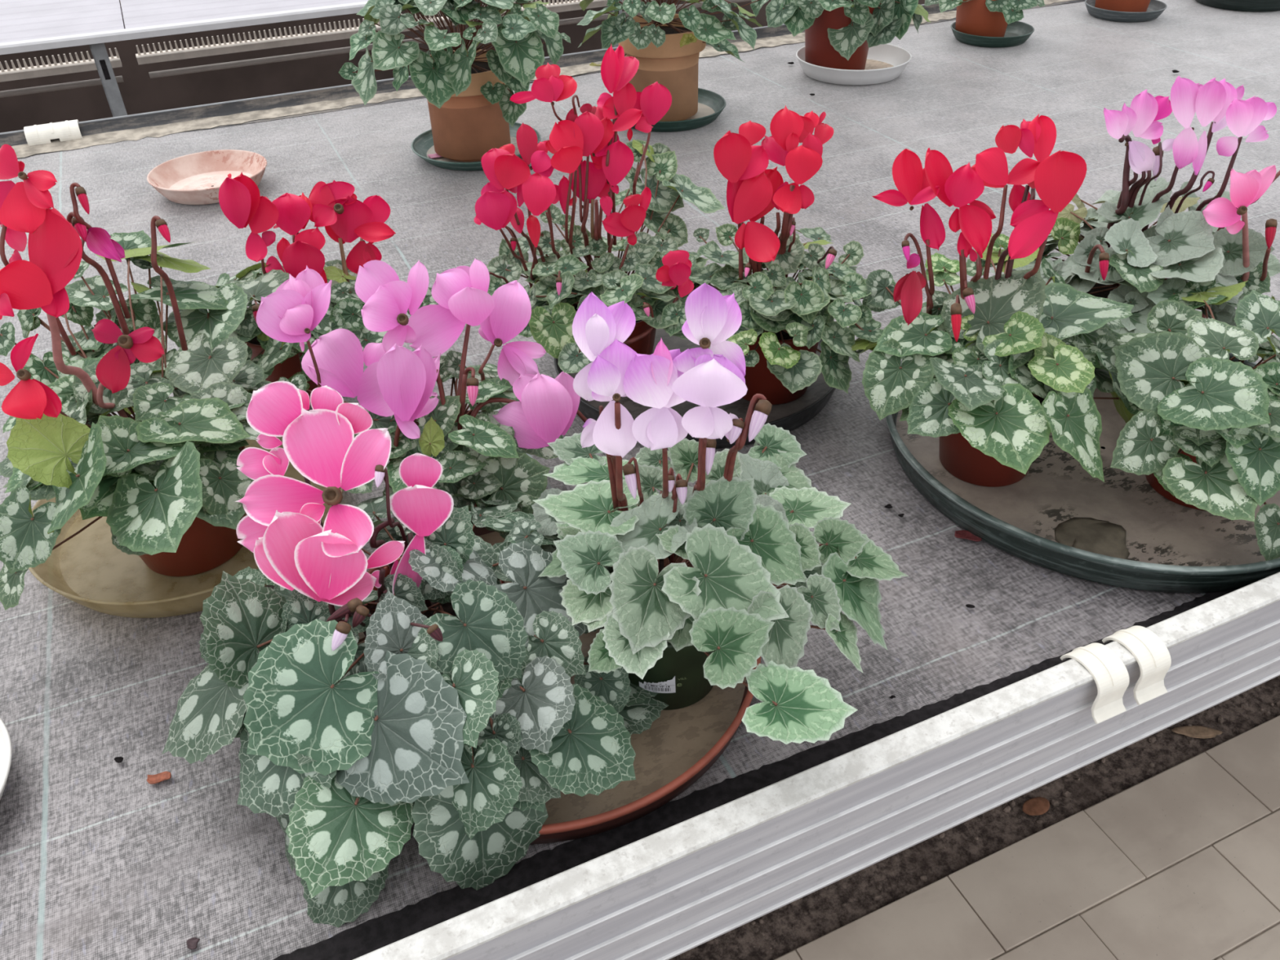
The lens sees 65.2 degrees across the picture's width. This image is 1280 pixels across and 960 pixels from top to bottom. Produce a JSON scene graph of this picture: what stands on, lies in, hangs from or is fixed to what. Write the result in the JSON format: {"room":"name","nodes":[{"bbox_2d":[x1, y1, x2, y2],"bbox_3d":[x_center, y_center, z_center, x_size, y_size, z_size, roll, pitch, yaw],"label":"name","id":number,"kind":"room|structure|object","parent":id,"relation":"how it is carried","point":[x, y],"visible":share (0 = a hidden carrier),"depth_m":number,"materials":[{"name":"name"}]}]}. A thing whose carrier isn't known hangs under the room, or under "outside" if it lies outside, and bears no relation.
{"room":"greenhouse","nodes":[
{"label":"greenhouse","id":0,"kind":"room"},
{"bbox_2d":[602,553,717,710],"bbox_3d":[0.026,0.155,1.015,0.144,0.115,0.144,-16,40,-19],"label":"pot","id":1,"kind":"object","parent":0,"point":[679,682],"depth_m":0.97,"materials":[{"name":"plastic"}]},
{"bbox_2d":[120,1,1279,959],"bbox_3d":[-0.261,-1.307,4.359,11.000,0.081,11.000,-16,40,-19],"label":"floor","id":2,"kind":"structure","parent":0,"point":[1178,858],"depth_m":1.67,"materials":[{"name":"beige tile"}]},
{"bbox_2d":[0,0,924,133],"bbox_3d":[-0.497,-1.956,4.492,11.000,0.804,1.625,-16,40,-19],"label":"bench","id":3,"kind":"object","parent":2,"relation":"on","point":[61,60],"visible":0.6,"depth_m":4.45,"materials":[{"name":"white metal"}]},
{"bbox_2d":[0,0,1279,959],"bbox_3d":[1.112,-0.498,2.528,6.500,0.814,2.470,-16,40,-19],"label":"bench","id":4,"kind":"object","parent":2,"relation":"on","point":[100,647],"visible":0.46,"depth_m":1.10,"materials":[{"name":"metal"}]},
{"bbox_2d":[0,718,12,799],"bbox_3d":[-0.712,0.307,0.913,0.260,0.034,0.260,-16,40,-19],"label":"saucer","id":5,"kind":"object","parent":4,"relation":"on","point":[6,749],"visible":1,"depth_m":0.96,"materials":[{"name":"plastic"}]},
{"bbox_2d":[23,124,51,146],"bbox_3d":[-1.481,-0.852,2.459,0.050,0.040,0.074,-16,40,-19],"label":"clip","id":6,"kind":"object","parent":4,"relation":"attached to","point":[33,134],"visible":0.89,"depth_m":2.44,"materials":[{"name":"white plastic"}]},
{"bbox_2d":[41,121,63,140],"bbox_3d":[-1.449,-0.863,2.470,0.044,0.035,0.073,-16,40,-19],"label":"clip","id":7,"kind":"object","parent":4,"relation":"attached to","point":[51,127],"visible":0.85,"depth_m":2.45,"materials":[{"name":"white plastic"}]},
{"bbox_2d":[55,119,82,141],"bbox_3d":[-1.417,-0.871,2.482,0.050,0.040,0.074,-16,40,-19],"label":"clip","id":8,"kind":"object","parent":4,"relation":"attached to","point":[70,129],"visible":0.82,"depth_m":2.46,"materials":[{"name":"white plastic"}]},
{"bbox_2d":[114,756,123,763],"bbox_3d":[-0.509,0.273,0.976,0.009,0.003,0.007,5,38,8],"label":"crumb","id":9,"kind":"object","parent":4,"relation":"on","point":[117,759],"visible":1,"depth_m":0.97,"materials":[{"name":"black soil"}]},
{"bbox_2d":[146,771,171,784],"bbox_3d":[-0.461,0.285,0.958,0.023,0.005,0.011,-12,39,-14],"label":"shard","id":10,"kind":"object","parent":4,"relation":"on","point":[152,779],"visible":1,"depth_m":0.96},
{"bbox_2d":[186,937,199,949],"bbox_3d":[-0.370,0.383,0.827,0.011,0.003,0.010,8,38,12],"label":"dried petal","id":11,"kind":"object","parent":4,"relation":"on","point":[192,943],"visible":1,"depth_m":0.83,"materials":[{"name":"plant"}]},
{"bbox_2d":[146,149,266,204],"bbox_3d":[-0.940,-0.660,2.188,0.248,0.042,0.248,-16,40,-19],"label":"saucer","id":12,"kind":"object","parent":4,"relation":"on","point":[197,178],"visible":0.84,"depth_m":2.23,"materials":[{"name":"ceramic"}]},
{"bbox_2d":[208,172,438,402],"bbox_3d":[-0.505,-0.262,1.412,0.341,0.331,0.332,11,39,16],"label":"potted cyclamen","id":13,"kind":"object","parent":4,"relation":"on","point":[334,206],"visible":0.48,"depth_m":1.39,"materials":[{"name":"plant"}]},
{"bbox_2d":[244,342,317,402],"bbox_3d":[-0.520,-0.181,1.488,0.128,0.110,0.128,-16,40,-19],"label":"pot","id":14,"kind":"object","parent":13,"relation":"on","point":[290,366],"depth_m":1.44,"materials":[{"name":"ceramic"}]},
{"bbox_2d":[333,203,344,213],"bbox_3d":[-0.423,-0.380,1.406,0.014,0.015,0.013,-2,79,0],"label":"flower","id":15,"kind":"object","parent":13,"relation":"on","point":[339,208],"depth_m":1.40,"materials":[{"name":"brown plant"}]},
{"bbox_2d":[256,258,587,533],"bbox_3d":[-0.222,-0.087,1.175,0.366,0.326,0.312,-16,40,-19],"label":"potted cyclamen","id":16,"kind":"object","parent":4,"relation":"on","point":[482,454],"visible":0.87,"depth_m":1.13,"materials":[{"name":"plant"}]},
{"bbox_2d":[304,328,310,333],"bbox_3d":[-0.365,-0.163,1.097,0.006,0.007,0.006,-2,79,0],"label":"flower","id":17,"kind":"object","parent":16,"relation":"on","point":[307,331],"depth_m":1.10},
{"bbox_2d":[396,313,408,325],"bbox_3d":[-0.264,-0.178,1.116,0.013,0.014,0.013,-1,79,0],"label":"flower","id":18,"kind":"object","parent":16,"relation":"on","point":[402,319],"depth_m":1.11,"materials":[{"name":"brown plant"}]},
{"bbox_2d":[493,337,502,346],"bbox_3d":[-0.168,-0.162,1.185,0.010,0.011,0.010,-2,79,0],"label":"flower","id":19,"kind":"object","parent":16,"relation":"on","point":[498,342],"depth_m":1.18,"materials":[{"name":"brown plant"}]},
{"bbox_2d":[411,122,541,170],"bbox_3d":[-0.381,-0.781,2.340,0.300,0.028,0.300,-16,40,-19],"label":"saucer","id":20,"kind":"object","parent":4,"relation":"on","point":[423,145],"visible":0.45,"depth_m":2.32,"materials":[{"name":"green plastic"}]},
{"bbox_2d":[427,152,441,158],"bbox_3d":[-0.474,-0.749,2.310,0.032,0.007,0.030,-19,41,-22],"label":"fallen leaves","id":21,"kind":"object","parent":20,"relation":"on","point":[434,155],"visible":0.84,"depth_m":2.31,"materials":[{"name":"pink plant"}]},
{"bbox_2d":[338,0,570,161],"bbox_3d":[-0.402,-0.901,2.191,0.495,0.394,0.492,-16,40,-19],"label":"potted cyclamen","id":22,"kind":"object","parent":20,"relation":"on","point":[468,91],"visible":0.98,"depth_m":2.05,"materials":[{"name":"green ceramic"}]},
{"bbox_2d":[427,49,511,161],"bbox_3d":[-0.392,-0.849,2.283,0.218,0.200,0.218,-16,40,-19],"label":"pot","id":23,"kind":"object","parent":22,"relation":"on","point":[467,126],"depth_m":2.23,"materials":[{"name":"beige ceramic"}]},
{"bbox_2d":[356,511,760,844],"bbox_3d":[-0.106,0.178,1.065,0.465,0.031,0.465,-16,40,-19],"label":"saucer","id":24,"kind":"object","parent":4,"relation":"on","point":[681,745],"visible":0.18,"depth_m":0.95,"materials":[{"name":"brown plastic"}]},
{"bbox_2d":[161,381,668,927],"bbox_3d":[-0.234,0.088,0.947,0.473,0.342,0.504,-16,40,-19],"label":"potted cyclamen","id":25,"kind":"object","parent":24,"relation":"on","point":[458,714],"visible":0.98,"depth_m":0.86,"materials":[{"name":"plant"}]},
{"bbox_2d":[321,486,342,505],"bbox_3d":[-0.273,0.015,0.891,0.018,0.019,0.017,-1,79,0],"label":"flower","id":26,"kind":"object","parent":25,"relation":"on","point":[331,495],"depth_m":0.88,"materials":[{"name":"brown plant"}]},
{"bbox_2d":[364,555,504,604],"bbox_3d":[-0.203,0.156,1.022,0.140,0.115,0.140,-16,40,-19],"label":"pot","id":27,"kind":"object","parent":25,"relation":"on","point":[387,569],"depth_m":1.00,"materials":[{"name":"ceramic"}]},
{"bbox_2d":[531,283,908,744],"bbox_3d":[0.077,0.016,0.933,0.350,0.433,0.447,-16,40,-19],"label":"potted cyclamen","id":28,"kind":"object","parent":24,"relation":"on","point":[684,599],"visible":1,"depth_m":0.88,"materials":[{"name":"green plant"}]},
{"bbox_2d":[612,393,621,401],"bbox_3d":[-0.019,-0.067,0.820,0.007,0.008,0.007,-2,79,0],"label":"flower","id":29,"kind":"object","parent":28,"relation":"on","point":[616,397],"depth_m":0.82,"materials":[{"name":"brown plant"}]},
{"bbox_2d":[698,337,711,349],"bbox_3d":[0.053,-0.112,0.823,0.010,0.011,0.009,-2,79,0],"label":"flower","id":30,"kind":"object","parent":28,"relation":"on","point":[704,343],"depth_m":0.82,"materials":[{"name":"brown plant"}]},
{"bbox_2d":[617,88,725,132],"bbox_3d":[0.066,-0.936,2.526,0.300,0.032,0.300,-16,40,-19],"label":"saucer","id":31,"kind":"object","parent":4,"relation":"on","point":[711,104],"visible":0.43,"depth_m":2.47,"materials":[{"name":"green plastic"}]},
{"bbox_2d":[577,0,764,121],"bbox_3d":[0.051,-1.071,2.380,0.483,0.417,0.478,-16,40,-19],"label":"potted cyclamen","id":32,"kind":"object","parent":31,"relation":"on","point":[667,45],"visible":0.94,"depth_m":2.31,"materials":[{"name":"plant"}]},
{"bbox_2d":[618,13,706,121],"bbox_3d":[0.055,-1.009,2.466,0.218,0.215,0.218,-16,40,-19],"label":"pot","id":33,"kind":"object","parent":32,"relation":"on","point":[675,68],"depth_m":2.39,"materials":[{"name":"beige ceramic"}]},
{"bbox_2d":[553,285,835,448],"bbox_3d":[0.089,-0.182,1.526,0.438,0.038,0.438,-16,40,-19],"label":"saucer","id":34,"kind":"object","parent":4,"relation":"on","point":[790,415],"visible":0.15,"depth_m":1.45,"materials":[{"name":"black plastic"}]},
{"bbox_2d":[474,43,725,373],"bbox_3d":[-0.028,-0.366,1.414,0.402,0.465,0.372,-16,40,-19],"label":"potted cyclamen","id":35,"kind":"object","parent":34,"relation":"on","point":[659,286],"visible":0.95,"depth_m":1.35,"materials":[{"name":"red plant"}]},
{"bbox_2d":[572,303,656,355],"bbox_3d":[-0.038,-0.211,1.500,0.140,0.115,0.140,-16,40,-19],"label":"pot","id":36,"kind":"object","parent":35,"relation":"on","point":[642,346],"depth_m":1.45,"materials":[{"name":"red ceramic"}]},
{"bbox_2d":[672,105,896,404],"bbox_3d":[0.191,-0.296,1.374,0.338,0.392,0.379,-16,40,-19],"label":"potted cyclamen","id":37,"kind":"object","parent":34,"relation":"on","point":[784,319],"visible":0.88,"depth_m":1.32,"materials":[{"name":"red plant"}]},
{"bbox_2d":[742,338,818,404],"bbox_3d":[0.191,-0.188,1.462,0.148,0.115,0.148,-16,40,-19],"label":"pot","id":38,"kind":"object","parent":37,"relation":"on","point":[758,378],"depth_m":1.43,"materials":[{"name":"red ceramic"}]},
{"bbox_2d":[795,44,911,84],"bbox_3d":[0.595,-1.168,2.801,0.316,0.046,0.316,-16,40,-19],"label":"saucer","id":39,"kind":"object","parent":4,"relation":"on","point":[885,63],"visible":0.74,"depth_m":2.73,"materials":[{"name":"white plastic"}]},
{"bbox_2d":[751,0,930,70],"bbox_3d":[0.542,-1.303,2.693,0.424,0.388,0.388,-16,40,-19],"label":"potted cyclamen","id":40,"kind":"object","parent":39,"relation":"on","point":[839,34],"visible":0.95,"depth_m":2.65,"materials":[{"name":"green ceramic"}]},
{"bbox_2d":[804,6,874,70],"bbox_3d":[0.545,-1.227,2.753,0.200,0.195,0.200,-16,40,-19],"label":"pot","id":41,"kind":"object","parent":40,"relation":"on","point":[828,35],"depth_m":2.69,"materials":[{"name":"red ceramic"}]},
{"bbox_2d":[884,503,892,508],"bbox_3d":[0.314,0.033,1.264,0.010,0.003,0.007,-7,38,-7],"label":"crumb","id":42,"kind":"object","parent":4,"relation":"on","point":[887,506],"visible":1,"depth_m":1.26,"materials":[{"name":"black soil"}]},
{"bbox_2d":[954,529,982,541],"bbox_3d":[0.399,0.067,1.214,0.032,0.006,0.018,9,38,13],"label":"dried petal","id":43,"kind":"object","parent":4,"relation":"on","point":[962,534],"visible":1,"depth_m":1.22,"materials":[{"name":"red plant"}]},
{"bbox_2d":[965,604,974,608],"bbox_3d":[0.370,0.141,1.119,0.010,0.003,0.006,-2,37,-1],"label":"crumb","id":44,"kind":"object","parent":4,"relation":"on","point":[970,606],"visible":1,"depth_m":1.12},
{"bbox_2d":[951,21,1034,47],"bbox_3d":[1.072,-1.364,3.053,0.244,0.034,0.244,-16,40,-19],"label":"saucer","id":45,"kind":"object","parent":4,"relation":"on","point":[1017,33],"visible":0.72,"depth_m":2.99,"materials":[{"name":"green plastic"}]},
{"bbox_2d":[924,0,1045,36],"bbox_3d":[1.031,-1.506,2.955,0.336,0.374,0.339,-16,40,-19],"label":"potted cyclamen","id":46,"kind":"object","parent":45,"relation":"on","point":[986,18],"visible":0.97,"depth_m":2.96,"materials":[{"name":"orange ceramic"}]},
{"bbox_2d":[955,0,1007,36],"bbox_3d":[1.038,-1.422,3.018,0.180,0.165,0.180,-16,40,-19],"label":"pot","id":47,"kind":"object","parent":46,"relation":"on","point":[974,17],"depth_m":2.98,"materials":[{"name":"orange ceramic"}]},
{"bbox_2d":[884,352,1279,592],"bbox_3d":[0.625,-0.059,1.338,0.589,0.048,0.589,-16,40,-19],"label":"tray","id":48,"kind":"object","parent":4,"relation":"on","point":[1172,547],"visible":0.45,"depth_m":1.23,"materials":[{"name":"green plastic"}]},
{"bbox_2d":[848,114,1134,487],"bbox_3d":[0.441,-0.196,1.204,0.361,0.428,0.429,-16,40,-19],"label":"potted cyclamen","id":49,"kind":"object","parent":48,"relation":"on","point":[992,366],"visible":1,"depth_m":1.15,"materials":[{"name":"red plant"}]},
{"bbox_2d":[1054,517,1129,559],"bbox_3d":[0.540,0.076,1.195,0.083,0.004,0.101,8,38,12],"label":"algae patch","id":50,"kind":"object","parent":48,"relation":"on","point":[1102,537],"visible":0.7,"depth_m":1.20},
{"bbox_2d":[989,75,1279,333],"bbox_3d":[0.705,-0.348,1.407,0.408,0.423,0.367,-16,40,-19],"label":"potted cyclamen","id":51,"kind":"object","parent":48,"relation":"on","point":[1207,242],"visible":0.8,"depth_m":1.33,"materials":[{"name":"green plant"}]},
{"bbox_2d":[1236,205,1247,215],"bbox_3d":[0.772,-0.345,1.284,0.011,0.012,0.011,-1,79,0],"label":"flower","id":52,"kind":"object","parent":51,"relation":"on","point":[1242,210],"depth_m":1.28,"materials":[{"name":"brown plant"}]},
{"bbox_2d":[1110,280,1279,560],"bbox_3d":[0.701,-0.086,1.212,0.417,0.233,0.353,-16,40,-19],"label":"potted cyclamen","id":53,"kind":"object","parent":48,"relation":"on","point":[1203,432],"visible":0.98,"depth_m":1.11,"materials":[{"name":"green plant"}]},
{"bbox_2d":[1060,642,1129,724],"bbox_3d":[0.453,0.197,0.996,0.038,0.055,0.064,-16,40,-19],"label":"clip","id":54,"kind":"object","parent":4,"relation":"attached to","point":[1110,675],"visible":1,"depth_m":0.98,"materials":[{"name":"white plastic"}]},
{"bbox_2d":[1084,0,1167,22],"bbox_3d":[1.579,-1.536,3.261,0.248,0.034,0.248,-16,40,-19],"label":"saucer","id":55,"kind":"object","parent":4,"relation":"on","point":[1156,7],"visible":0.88,"depth_m":3.19,"materials":[{"name":"plastic"}]},
{"bbox_2d":[1094,0,1150,12],"bbox_3d":[1.574,-1.697,3.182,0.326,0.382,0.310,-16,40,-19],"label":"potted cyclamen","id":56,"kind":"object","parent":55,"relation":"on","point":[1128,6],"visible":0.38,"depth_m":3.20,"materials":[{"name":"orange ceramic"}]},
{"bbox_2d":[1102,625,1171,705],"bbox_3d":[0.503,0.182,1.014,0.038,0.055,0.064,-16,40,-19],"label":"clip","id":57,"kind":"object","parent":4,"relation":"attached to","point":[1153,657],"visible":1,"depth_m":1.00,"materials":[{"name":"white plastic"}]},
{"bbox_2d":[1195,0,1279,12],"bbox_3d":[2.036,-1.634,3.366,0.330,0.045,0.330,-16,40,-19],"label":"saucer","id":58,"kind":"object","parent":4,"relation":"on","point":[1255,6],"visible":1,"depth_m":3.26,"materials":[{"name":"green plastic"}]},
{"bbox_3d":[-0.558,0.038,1.253,0.378,0.045,0.378,-16,40,-19],"label":"saucer","id":59,"kind":"object","parent":4,"relation":"on","visible":0},
{"bbox_2d":[0,144,271,610],"bbox_3d":[-0.562,-0.125,1.095,0.353,0.490,0.549,-16,40,-19],"label":"potted cyclamen","id":60,"kind":"object","parent":59,"relation":"on","point":[166,479],"visible":1,"depth_m":1.03,"materials":[{"name":"plant"}]},
{"bbox_2d":[17,171,27,180],"bbox_3d":[-0.575,-0.283,0.933,0.007,0.008,0.007,-2,79,0],"label":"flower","id":61,"kind":"object","parent":60,"relation":"on","point":[21,175],"depth_m":0.93,"materials":[{"name":"brown plant"}]},
{"bbox_2d":[16,368,31,380],"bbox_3d":[-0.607,-0.103,0.987,0.012,0.012,0.011,-1,79,0],"label":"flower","id":62,"kind":"object","parent":60,"relation":"on","point":[22,374],"depth_m":0.98,"materials":[{"name":"brown plant"}]},
{"bbox_2d":[117,334,133,348],"bbox_3d":[-0.529,-0.142,1.031,0.015,0.016,0.014,-1,79,0],"label":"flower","id":63,"kind":"object","parent":60,"relation":"on","point":[124,341],"depth_m":1.03,"materials":[{"name":"brown plant"}]},
{"bbox_2d":[139,445,246,576],"bbox_3d":[-0.546,0.030,1.192,0.176,0.125,0.176,-16,40,-19],"label":"pot","id":64,"kind":"object","parent":60,"relation":"on","point":[204,547],"depth_m":1.17,"materials":[{"name":"ceramic"}]},
{"bbox_2d":[682,678,1279,959],"bbox_3d":[0.751,0.495,1.898,2.490,0.015,0.298,-16,40,-19],"label":"gravel","id":65,"kind":"object","parent":2,"relation":"on","point":[1055,802],"visible":0.15,"depth_m":1.78,"materials":[{"name":"gravel"}]},
{"bbox_2d":[1022,796,1049,815],"bbox_3d":[0.706,0.582,1.780,0.055,0.005,0.034,-15,39,-17],"label":"leaf","id":66,"kind":"object","parent":2,"relation":"on","point":[1037,806],"visible":1,"depth_m":1.78,"materials":[{"name":"brown plant"}]},
{"bbox_2d":[1171,725,1222,738],"bbox_3d":[1.060,0.479,1.904,0.094,0.004,0.030,2,37,4],"label":"leaf","id":67,"kind":"object","parent":2,"relation":"on","point":[1195,731],"visible":1,"depth_m":1.90,"materials":[{"name":"brown plant"}]},
{"bbox_2d":[938,432,1031,487],"bbox_3d":[0.455,-0.070,1.295,0.152,0.118,0.152,-16,40,-19],"label":"pot","id":68,"kind":"object","parent":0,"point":[965,462],"depth_m":1.28,"materials":[{"name":"red ceramic"}]},
{"bbox_2d":[1145,435,1204,510],"bbox_3d":[0.710,-0.041,1.250,0.152,0.115,0.152,-16,40,-19],"label":"pot","id":69,"kind":"object","parent":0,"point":[1153,482],"depth_m":1.26,"materials":[{"name":"red ceramic"}]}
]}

